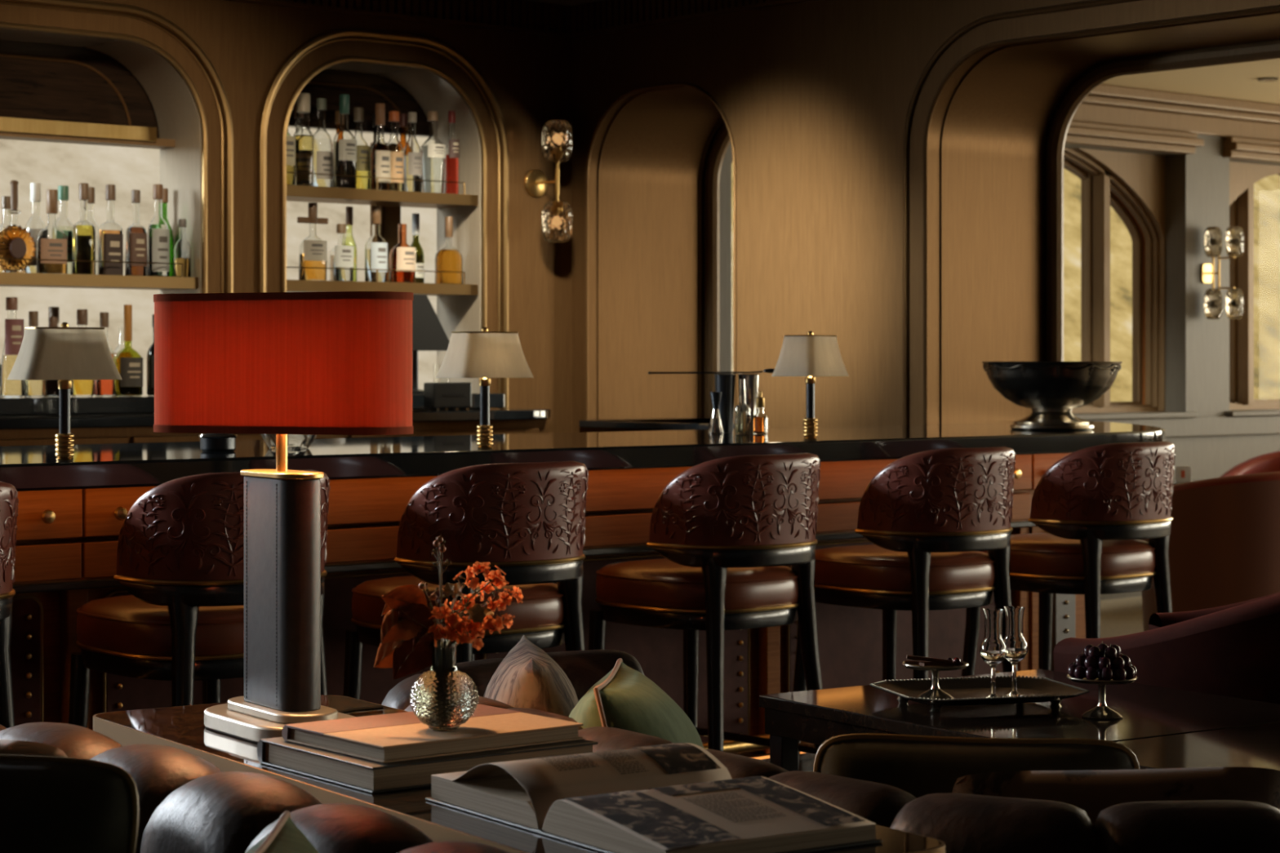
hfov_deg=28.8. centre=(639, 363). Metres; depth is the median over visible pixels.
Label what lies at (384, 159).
print
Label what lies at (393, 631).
leaf spray
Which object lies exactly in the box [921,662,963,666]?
cinnamon stick
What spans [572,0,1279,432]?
wall
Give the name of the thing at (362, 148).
bottle
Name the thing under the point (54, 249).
print
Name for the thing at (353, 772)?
book
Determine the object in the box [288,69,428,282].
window
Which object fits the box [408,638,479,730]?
bud vase
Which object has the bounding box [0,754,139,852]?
armchair
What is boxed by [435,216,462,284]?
bottle
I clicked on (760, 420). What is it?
bottle
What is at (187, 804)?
sofa
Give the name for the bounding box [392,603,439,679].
leaf spray
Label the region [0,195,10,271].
bottle
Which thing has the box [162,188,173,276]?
bottle
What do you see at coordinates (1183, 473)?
menu stand
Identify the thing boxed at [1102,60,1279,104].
ceiling
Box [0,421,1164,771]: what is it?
bar counter
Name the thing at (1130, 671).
grape
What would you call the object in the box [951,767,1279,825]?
cushion
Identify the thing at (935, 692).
comport
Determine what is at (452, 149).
bottle
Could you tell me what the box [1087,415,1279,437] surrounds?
trim
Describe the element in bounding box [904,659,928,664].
cinnamon stick
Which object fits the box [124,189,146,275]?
bottle
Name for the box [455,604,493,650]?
stem
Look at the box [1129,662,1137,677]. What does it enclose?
grape
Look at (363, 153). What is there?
print
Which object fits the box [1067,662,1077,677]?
grape
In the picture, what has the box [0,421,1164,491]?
countertop
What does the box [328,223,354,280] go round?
bottle
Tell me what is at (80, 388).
bottle
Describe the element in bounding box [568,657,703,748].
cushion
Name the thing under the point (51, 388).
bottle
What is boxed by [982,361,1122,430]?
bowl
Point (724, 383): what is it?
tin
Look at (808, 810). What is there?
picture
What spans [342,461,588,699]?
bar stool
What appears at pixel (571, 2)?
ceiling
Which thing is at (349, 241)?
bottle
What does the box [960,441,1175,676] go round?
bar stool
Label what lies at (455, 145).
print
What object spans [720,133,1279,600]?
wall
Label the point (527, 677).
cushion
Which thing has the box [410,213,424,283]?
bottle
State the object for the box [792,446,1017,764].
bar stool
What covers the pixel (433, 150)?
bottle
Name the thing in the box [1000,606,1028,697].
glass
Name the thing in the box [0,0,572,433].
wall
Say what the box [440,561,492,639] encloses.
stem
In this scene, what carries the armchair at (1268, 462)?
on the floor
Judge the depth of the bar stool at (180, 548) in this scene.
5.36 m
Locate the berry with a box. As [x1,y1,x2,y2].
[953,658,960,665]
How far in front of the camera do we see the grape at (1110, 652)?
4.50 m
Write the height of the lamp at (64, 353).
0.318 m
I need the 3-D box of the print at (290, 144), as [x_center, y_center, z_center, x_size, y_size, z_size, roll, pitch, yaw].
[-1.386,-0.850,9.857,0.044,0.060,0.006,0,0,-41]
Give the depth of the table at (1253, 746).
4.16 m
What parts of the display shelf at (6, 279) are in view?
gallery rail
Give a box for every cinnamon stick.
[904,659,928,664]
[906,654,952,664]
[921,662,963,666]
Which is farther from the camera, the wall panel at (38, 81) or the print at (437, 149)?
the print at (437, 149)
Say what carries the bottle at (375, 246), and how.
on the display shelf at (292, 286)
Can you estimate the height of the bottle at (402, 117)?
0.340 m
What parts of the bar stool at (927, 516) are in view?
leg, leg, seat, seat trim, leg, trim, frame, backrest, leg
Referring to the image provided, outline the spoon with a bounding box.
[648,368,774,374]
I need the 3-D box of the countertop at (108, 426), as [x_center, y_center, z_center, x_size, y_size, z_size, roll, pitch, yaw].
[-3.797,0.694,7.646,8.670,1.140,0.692,0,0,-41]
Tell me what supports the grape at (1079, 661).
on the comport at (1101, 712)
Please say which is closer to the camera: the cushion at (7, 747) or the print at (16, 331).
the cushion at (7, 747)
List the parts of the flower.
stem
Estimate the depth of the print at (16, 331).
9.08 m
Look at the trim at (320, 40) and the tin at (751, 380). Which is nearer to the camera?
the tin at (751, 380)
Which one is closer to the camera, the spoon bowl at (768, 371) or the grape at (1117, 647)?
the grape at (1117, 647)
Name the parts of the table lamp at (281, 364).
stem, plate, lamp shade, power cord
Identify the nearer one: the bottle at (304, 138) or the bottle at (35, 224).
the bottle at (35, 224)
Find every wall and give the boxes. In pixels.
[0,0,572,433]
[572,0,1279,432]
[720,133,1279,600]
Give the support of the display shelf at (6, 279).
attached to the wall at (529, 76)
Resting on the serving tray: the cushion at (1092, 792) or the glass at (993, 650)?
the glass at (993, 650)
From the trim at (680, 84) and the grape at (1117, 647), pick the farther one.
the trim at (680, 84)
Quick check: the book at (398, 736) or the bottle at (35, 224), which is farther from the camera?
the bottle at (35, 224)
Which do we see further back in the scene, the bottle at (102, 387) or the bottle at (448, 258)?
the bottle at (448, 258)
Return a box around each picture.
[562,790,742,848]
[619,742,721,774]
[648,776,775,795]
[739,782,866,826]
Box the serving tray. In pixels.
[869,675,1089,711]
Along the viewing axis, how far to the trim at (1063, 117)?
9.55 m
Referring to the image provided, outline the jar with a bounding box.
[198,433,237,451]
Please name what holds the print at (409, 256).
attached to the bottle at (402, 256)
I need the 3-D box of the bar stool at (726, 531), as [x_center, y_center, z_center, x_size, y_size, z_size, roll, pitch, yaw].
[0.180,0.750,6.620,0.473,1.032,0.615,0,0,-41]
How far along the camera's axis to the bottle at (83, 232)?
9.29 m
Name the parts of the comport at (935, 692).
plate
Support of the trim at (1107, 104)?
attached to the wall at (1197, 184)
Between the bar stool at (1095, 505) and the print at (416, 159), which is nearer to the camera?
the bar stool at (1095, 505)
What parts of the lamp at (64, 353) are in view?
stem, lamp shade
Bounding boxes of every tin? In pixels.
[714,373,735,432]
[737,373,759,432]
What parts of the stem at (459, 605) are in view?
stem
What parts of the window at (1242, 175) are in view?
sill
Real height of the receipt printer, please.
0.112 m
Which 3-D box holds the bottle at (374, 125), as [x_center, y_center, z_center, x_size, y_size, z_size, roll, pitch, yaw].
[-1.091,-0.868,10.311,0.075,0.330,0.076,0,0,-41]
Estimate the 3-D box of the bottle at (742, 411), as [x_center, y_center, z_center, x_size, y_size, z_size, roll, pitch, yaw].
[0.326,0.137,7.921,0.046,0.172,0.046,0,0,29]
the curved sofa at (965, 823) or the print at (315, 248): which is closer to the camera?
the curved sofa at (965, 823)
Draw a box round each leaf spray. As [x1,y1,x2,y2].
[373,584,427,668]
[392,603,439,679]
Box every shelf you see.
[0,116,175,149]
[0,257,198,289]
[286,171,477,208]
[286,266,477,296]
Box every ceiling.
[526,0,601,6]
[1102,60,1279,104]
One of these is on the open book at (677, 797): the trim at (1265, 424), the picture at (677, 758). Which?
the picture at (677, 758)
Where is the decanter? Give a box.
[0,180,36,272]
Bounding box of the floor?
[1100,596,1143,638]
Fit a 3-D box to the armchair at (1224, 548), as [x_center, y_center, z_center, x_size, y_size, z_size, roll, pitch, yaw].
[2.489,0.843,10.138,0.865,0.848,0.835,0,0,-33]
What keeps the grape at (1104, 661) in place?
on the comport at (1101, 712)
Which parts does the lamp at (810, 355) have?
lamp shade, stem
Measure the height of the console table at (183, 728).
0.720 m
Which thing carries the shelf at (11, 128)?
attached to the wall at (529, 76)
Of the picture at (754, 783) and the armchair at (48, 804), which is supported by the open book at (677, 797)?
the picture at (754, 783)
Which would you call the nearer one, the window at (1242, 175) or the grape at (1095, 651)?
the grape at (1095, 651)
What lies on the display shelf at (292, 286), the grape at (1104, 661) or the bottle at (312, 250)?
the bottle at (312, 250)
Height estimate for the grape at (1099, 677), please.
0.025 m
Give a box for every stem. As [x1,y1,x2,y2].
[418,581,451,624]
[431,535,451,639]
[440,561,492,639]
[442,582,494,639]
[448,564,523,639]
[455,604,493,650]
[456,611,515,639]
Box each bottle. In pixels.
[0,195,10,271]
[0,297,23,396]
[22,311,44,396]
[23,182,46,272]
[36,189,67,273]
[44,316,58,396]
[48,306,59,323]
[56,185,73,274]
[70,309,94,396]
[71,182,95,274]
[87,186,98,274]
[94,311,114,395]
[97,184,123,275]
[113,326,124,356]
[114,304,142,395]
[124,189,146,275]
[146,184,169,276]
[146,314,154,395]
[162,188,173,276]
[173,218,191,276]
[286,126,295,185]
[293,93,314,186]
[294,103,297,130]
[297,202,328,280]
[311,97,332,186]
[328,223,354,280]
[332,93,356,188]
[335,111,340,133]
[345,206,356,281]
[354,107,369,189]
[364,205,387,282]
[369,103,391,190]
[369,113,376,152]
[386,111,404,191]
[389,223,415,282]
[399,113,407,149]
[403,111,422,191]
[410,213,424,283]
[420,111,445,193]
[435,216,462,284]
[444,110,459,194]
[734,379,751,433]
[752,391,768,433]
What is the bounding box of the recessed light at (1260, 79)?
[1256,77,1278,81]
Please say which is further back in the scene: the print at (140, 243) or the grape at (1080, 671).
the print at (140, 243)
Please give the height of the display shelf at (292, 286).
0.097 m
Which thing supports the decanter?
on the display shelf at (6, 279)
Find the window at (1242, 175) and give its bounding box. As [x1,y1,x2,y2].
[1225,161,1279,416]
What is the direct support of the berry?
on the comport at (935, 692)
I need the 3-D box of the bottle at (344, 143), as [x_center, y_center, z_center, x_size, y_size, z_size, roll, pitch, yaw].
[-1.196,-0.895,10.075,0.098,0.385,0.099,0,0,-41]
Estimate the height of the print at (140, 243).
0.065 m
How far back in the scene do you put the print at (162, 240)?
9.48 m
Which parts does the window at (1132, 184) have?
frame, frame, frame, frame, frame, sill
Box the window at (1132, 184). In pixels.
[1063,147,1197,420]
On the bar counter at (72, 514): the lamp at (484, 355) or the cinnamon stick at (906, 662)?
the lamp at (484, 355)
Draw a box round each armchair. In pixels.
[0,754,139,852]
[1053,591,1279,704]
[1140,471,1279,631]
[1219,450,1279,477]
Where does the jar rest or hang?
on the bar counter at (72, 514)
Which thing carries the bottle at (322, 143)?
on the display shelf at (376, 197)
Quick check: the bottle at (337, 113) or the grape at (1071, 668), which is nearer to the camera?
the grape at (1071, 668)
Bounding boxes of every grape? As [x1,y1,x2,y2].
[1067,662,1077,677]
[1074,666,1086,679]
[1075,654,1086,667]
[1083,644,1093,657]
[1084,656,1097,668]
[1085,666,1097,679]
[1088,646,1101,659]
[1097,643,1108,657]
[1097,654,1111,670]
[1097,669,1103,680]
[1100,664,1113,680]
[1104,644,1116,660]
[1111,644,1120,657]
[1111,656,1124,670]
[1113,667,1126,680]
[1120,655,1130,666]
[1123,666,1134,679]
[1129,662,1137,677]
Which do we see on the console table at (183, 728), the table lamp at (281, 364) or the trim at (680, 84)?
the table lamp at (281, 364)
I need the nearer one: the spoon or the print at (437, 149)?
the spoon
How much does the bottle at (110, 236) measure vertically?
0.345 m
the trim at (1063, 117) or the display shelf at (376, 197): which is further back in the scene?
the display shelf at (376, 197)
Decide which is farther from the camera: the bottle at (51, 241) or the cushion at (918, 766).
the bottle at (51, 241)
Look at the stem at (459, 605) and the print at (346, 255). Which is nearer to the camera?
the stem at (459, 605)
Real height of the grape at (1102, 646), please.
0.026 m
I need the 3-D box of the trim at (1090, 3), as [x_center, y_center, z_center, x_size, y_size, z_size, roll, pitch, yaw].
[3.613,0.005,6.267,0.100,2.517,7.958,0,0,-41]
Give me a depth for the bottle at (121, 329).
9.56 m
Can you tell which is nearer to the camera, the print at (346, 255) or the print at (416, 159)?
the print at (346, 255)
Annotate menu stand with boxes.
[1175,466,1191,481]
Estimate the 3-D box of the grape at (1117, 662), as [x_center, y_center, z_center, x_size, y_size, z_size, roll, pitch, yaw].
[0.864,0.543,4.498,0.024,0.026,0.024,0,0,-41]
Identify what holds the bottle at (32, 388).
on the countertop at (108, 426)
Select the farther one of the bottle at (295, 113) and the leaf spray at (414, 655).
the bottle at (295, 113)
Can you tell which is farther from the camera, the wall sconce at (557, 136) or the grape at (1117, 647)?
the wall sconce at (557, 136)
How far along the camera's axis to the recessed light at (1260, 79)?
12.88 m
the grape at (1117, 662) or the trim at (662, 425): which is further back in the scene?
the trim at (662, 425)
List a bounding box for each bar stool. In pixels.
[0,481,18,728]
[68,469,330,728]
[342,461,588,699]
[588,453,822,754]
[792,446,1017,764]
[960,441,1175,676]
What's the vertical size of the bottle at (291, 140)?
0.330 m
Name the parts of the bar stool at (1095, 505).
leg, leg, seat, seat trim, leg, trim, frame, backrest, leg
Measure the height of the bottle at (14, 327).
0.365 m
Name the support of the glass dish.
on the bar counter at (72, 514)
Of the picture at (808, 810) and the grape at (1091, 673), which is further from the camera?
the grape at (1091, 673)
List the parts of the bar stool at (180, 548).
leg, seat trim, seat, leg, leg, trim, frame, backrest, leg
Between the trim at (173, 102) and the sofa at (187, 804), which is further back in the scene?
the trim at (173, 102)
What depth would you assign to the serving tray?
4.77 m
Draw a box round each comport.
[902,659,968,699]
[1066,674,1137,719]
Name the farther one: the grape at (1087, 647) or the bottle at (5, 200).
the bottle at (5, 200)
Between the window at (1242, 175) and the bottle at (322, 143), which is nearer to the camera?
the bottle at (322, 143)
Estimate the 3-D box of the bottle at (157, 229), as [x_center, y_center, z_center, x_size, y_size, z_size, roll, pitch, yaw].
[-1.842,-0.506,9.515,0.085,0.355,0.086,0,0,-41]
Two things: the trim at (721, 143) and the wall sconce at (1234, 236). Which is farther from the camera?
the wall sconce at (1234, 236)
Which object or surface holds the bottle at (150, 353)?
on the countertop at (108, 426)
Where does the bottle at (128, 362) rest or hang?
on the countertop at (108, 426)
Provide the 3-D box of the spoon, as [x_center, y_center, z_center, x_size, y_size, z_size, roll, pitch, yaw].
[0.236,0.026,8.045,0.419,0.019,0.023,0,0,0]
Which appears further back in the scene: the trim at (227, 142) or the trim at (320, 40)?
the trim at (320, 40)
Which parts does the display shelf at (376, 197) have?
gallery rail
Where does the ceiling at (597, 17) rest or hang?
attached to the wall at (815, 96)
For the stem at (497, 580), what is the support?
in the bud vase
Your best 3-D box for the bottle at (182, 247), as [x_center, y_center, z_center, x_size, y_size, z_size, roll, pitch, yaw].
[-1.756,-0.441,9.551,0.066,0.225,0.066,0,0,-41]
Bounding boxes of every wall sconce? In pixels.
[524,120,573,242]
[1200,226,1244,319]
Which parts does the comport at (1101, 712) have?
plate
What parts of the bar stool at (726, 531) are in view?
leg, leg, seat trim, seat, leg, trim, frame, backrest, leg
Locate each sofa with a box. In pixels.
[0,722,508,852]
[381,649,1279,852]
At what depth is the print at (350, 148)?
10.04 m
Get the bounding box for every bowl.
[763,368,774,373]
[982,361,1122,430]
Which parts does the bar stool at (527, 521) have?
leg, seat trim, seat, leg, trim, frame, backrest, leg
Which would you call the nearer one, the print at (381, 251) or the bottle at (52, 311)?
the bottle at (52, 311)
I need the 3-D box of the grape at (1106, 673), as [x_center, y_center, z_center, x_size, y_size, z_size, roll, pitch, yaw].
[0.840,0.557,4.477,0.024,0.030,0.024,0,0,-41]
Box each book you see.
[257,737,598,793]
[281,704,583,763]
[426,742,882,852]
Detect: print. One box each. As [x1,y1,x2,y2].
[11,325,22,344]
[48,243,62,256]
[66,235,71,253]
[109,240,120,262]
[127,362,141,377]
[135,239,145,256]
[158,235,168,258]
[286,141,294,156]
[310,243,324,254]
[322,155,331,170]
[341,249,351,261]
[345,142,355,154]
[359,149,368,163]
[377,247,386,262]
[381,155,389,173]
[395,156,403,173]
[404,251,414,264]
[413,155,421,168]
[434,146,444,153]
[453,142,458,152]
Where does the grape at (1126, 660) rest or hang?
on the grape at (1131, 665)
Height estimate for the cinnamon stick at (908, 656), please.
0.017 m
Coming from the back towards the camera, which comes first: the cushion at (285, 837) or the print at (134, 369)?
the print at (134, 369)
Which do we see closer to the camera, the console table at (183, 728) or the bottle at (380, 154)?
the console table at (183, 728)
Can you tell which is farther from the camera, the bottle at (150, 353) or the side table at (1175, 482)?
the side table at (1175, 482)
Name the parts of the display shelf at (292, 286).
gallery rail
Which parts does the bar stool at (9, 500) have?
frame, leg, trim, backrest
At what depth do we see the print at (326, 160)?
10.10 m
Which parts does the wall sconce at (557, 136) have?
plate, arm, stem, globe, globe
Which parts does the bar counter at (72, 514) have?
leather panel, knob, drawer, knob, drawer, leather panel, leather panel, drawer, foot rail, leather panel, drawer, knob, drawer, door, post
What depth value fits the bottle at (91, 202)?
9.43 m
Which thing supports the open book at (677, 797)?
on the console table at (183, 728)
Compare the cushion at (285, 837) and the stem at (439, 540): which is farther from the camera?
the stem at (439, 540)
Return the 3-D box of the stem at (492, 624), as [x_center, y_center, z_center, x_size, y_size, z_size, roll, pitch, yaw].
[-0.210,0.400,3.300,0.090,0.147,0.045,0,0,-7]
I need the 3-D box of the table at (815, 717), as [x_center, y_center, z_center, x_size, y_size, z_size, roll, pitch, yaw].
[0.763,0.954,4.702,0.740,0.620,0.810,0,0,-34]
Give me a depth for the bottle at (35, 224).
9.28 m
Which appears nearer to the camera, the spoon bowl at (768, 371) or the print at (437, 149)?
the spoon bowl at (768, 371)
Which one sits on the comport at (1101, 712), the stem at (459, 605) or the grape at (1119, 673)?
the grape at (1119, 673)
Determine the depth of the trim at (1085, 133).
13.49 m
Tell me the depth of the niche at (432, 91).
10.47 m
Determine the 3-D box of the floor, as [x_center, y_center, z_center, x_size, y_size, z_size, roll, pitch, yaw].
[8.288,1.314,7.309,7.100,0.100,17.400,0,0,-41]
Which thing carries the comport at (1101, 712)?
on the table at (815, 717)
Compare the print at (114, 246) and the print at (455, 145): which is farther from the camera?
the print at (455, 145)
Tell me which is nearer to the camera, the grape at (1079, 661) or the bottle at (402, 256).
the grape at (1079, 661)
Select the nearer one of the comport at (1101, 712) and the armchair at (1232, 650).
the comport at (1101, 712)
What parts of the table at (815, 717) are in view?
leg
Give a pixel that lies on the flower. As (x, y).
(451, 631)
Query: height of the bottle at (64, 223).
0.340 m
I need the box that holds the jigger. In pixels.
[707,391,723,433]
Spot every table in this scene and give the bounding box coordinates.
[93,694,945,852]
[759,669,1279,771]
[1115,722,1279,770]
[1173,479,1204,484]
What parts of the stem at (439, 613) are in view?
stem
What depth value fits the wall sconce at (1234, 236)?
13.75 m
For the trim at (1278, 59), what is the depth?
11.78 m
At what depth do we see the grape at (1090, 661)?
4.49 m
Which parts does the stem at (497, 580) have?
stem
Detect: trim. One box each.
[0,0,233,293]
[0,27,201,293]
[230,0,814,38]
[257,28,508,408]
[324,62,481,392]
[579,417,734,430]
[584,81,736,424]
[704,122,730,417]
[902,0,1279,424]
[1045,40,1279,361]
[1065,120,1279,162]
[1071,83,1279,141]
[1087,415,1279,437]
[1263,57,1279,62]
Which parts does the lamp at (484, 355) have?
stem, lamp shade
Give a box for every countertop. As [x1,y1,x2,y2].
[0,392,551,446]
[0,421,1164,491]
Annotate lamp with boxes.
[7,322,122,460]
[153,291,413,743]
[412,294,449,394]
[435,327,533,448]
[771,331,848,439]
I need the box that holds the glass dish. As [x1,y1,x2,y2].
[261,434,315,448]
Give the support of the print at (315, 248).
attached to the bottle at (312, 250)
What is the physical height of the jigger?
0.132 m
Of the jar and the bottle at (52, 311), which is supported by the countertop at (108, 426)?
the bottle at (52, 311)
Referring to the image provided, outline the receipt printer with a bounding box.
[423,382,471,410]
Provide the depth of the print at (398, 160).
10.23 m
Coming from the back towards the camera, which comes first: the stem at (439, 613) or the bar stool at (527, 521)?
the bar stool at (527, 521)
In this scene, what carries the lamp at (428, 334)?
on the countertop at (108, 426)
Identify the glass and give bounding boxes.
[979,608,1007,697]
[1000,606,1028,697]
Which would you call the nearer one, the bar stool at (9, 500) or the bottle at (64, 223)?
the bar stool at (9, 500)
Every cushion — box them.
[0,739,67,757]
[245,811,318,852]
[483,635,578,716]
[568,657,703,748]
[813,733,1139,798]
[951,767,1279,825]
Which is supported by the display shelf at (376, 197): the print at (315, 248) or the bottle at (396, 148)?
the bottle at (396, 148)
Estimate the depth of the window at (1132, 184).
13.71 m
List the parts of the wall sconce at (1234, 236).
plate, stem, globe, globe, stem, arm, arm, globe, globe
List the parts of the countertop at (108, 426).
cabinet door, cabinet door, cabinet door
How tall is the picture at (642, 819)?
0.023 m
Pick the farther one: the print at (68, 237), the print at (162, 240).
the print at (162, 240)
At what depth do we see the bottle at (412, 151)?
10.27 m
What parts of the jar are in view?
lid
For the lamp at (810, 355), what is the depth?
7.25 m
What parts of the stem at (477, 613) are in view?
stem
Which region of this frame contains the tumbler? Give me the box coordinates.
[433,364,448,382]
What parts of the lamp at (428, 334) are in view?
lamp shade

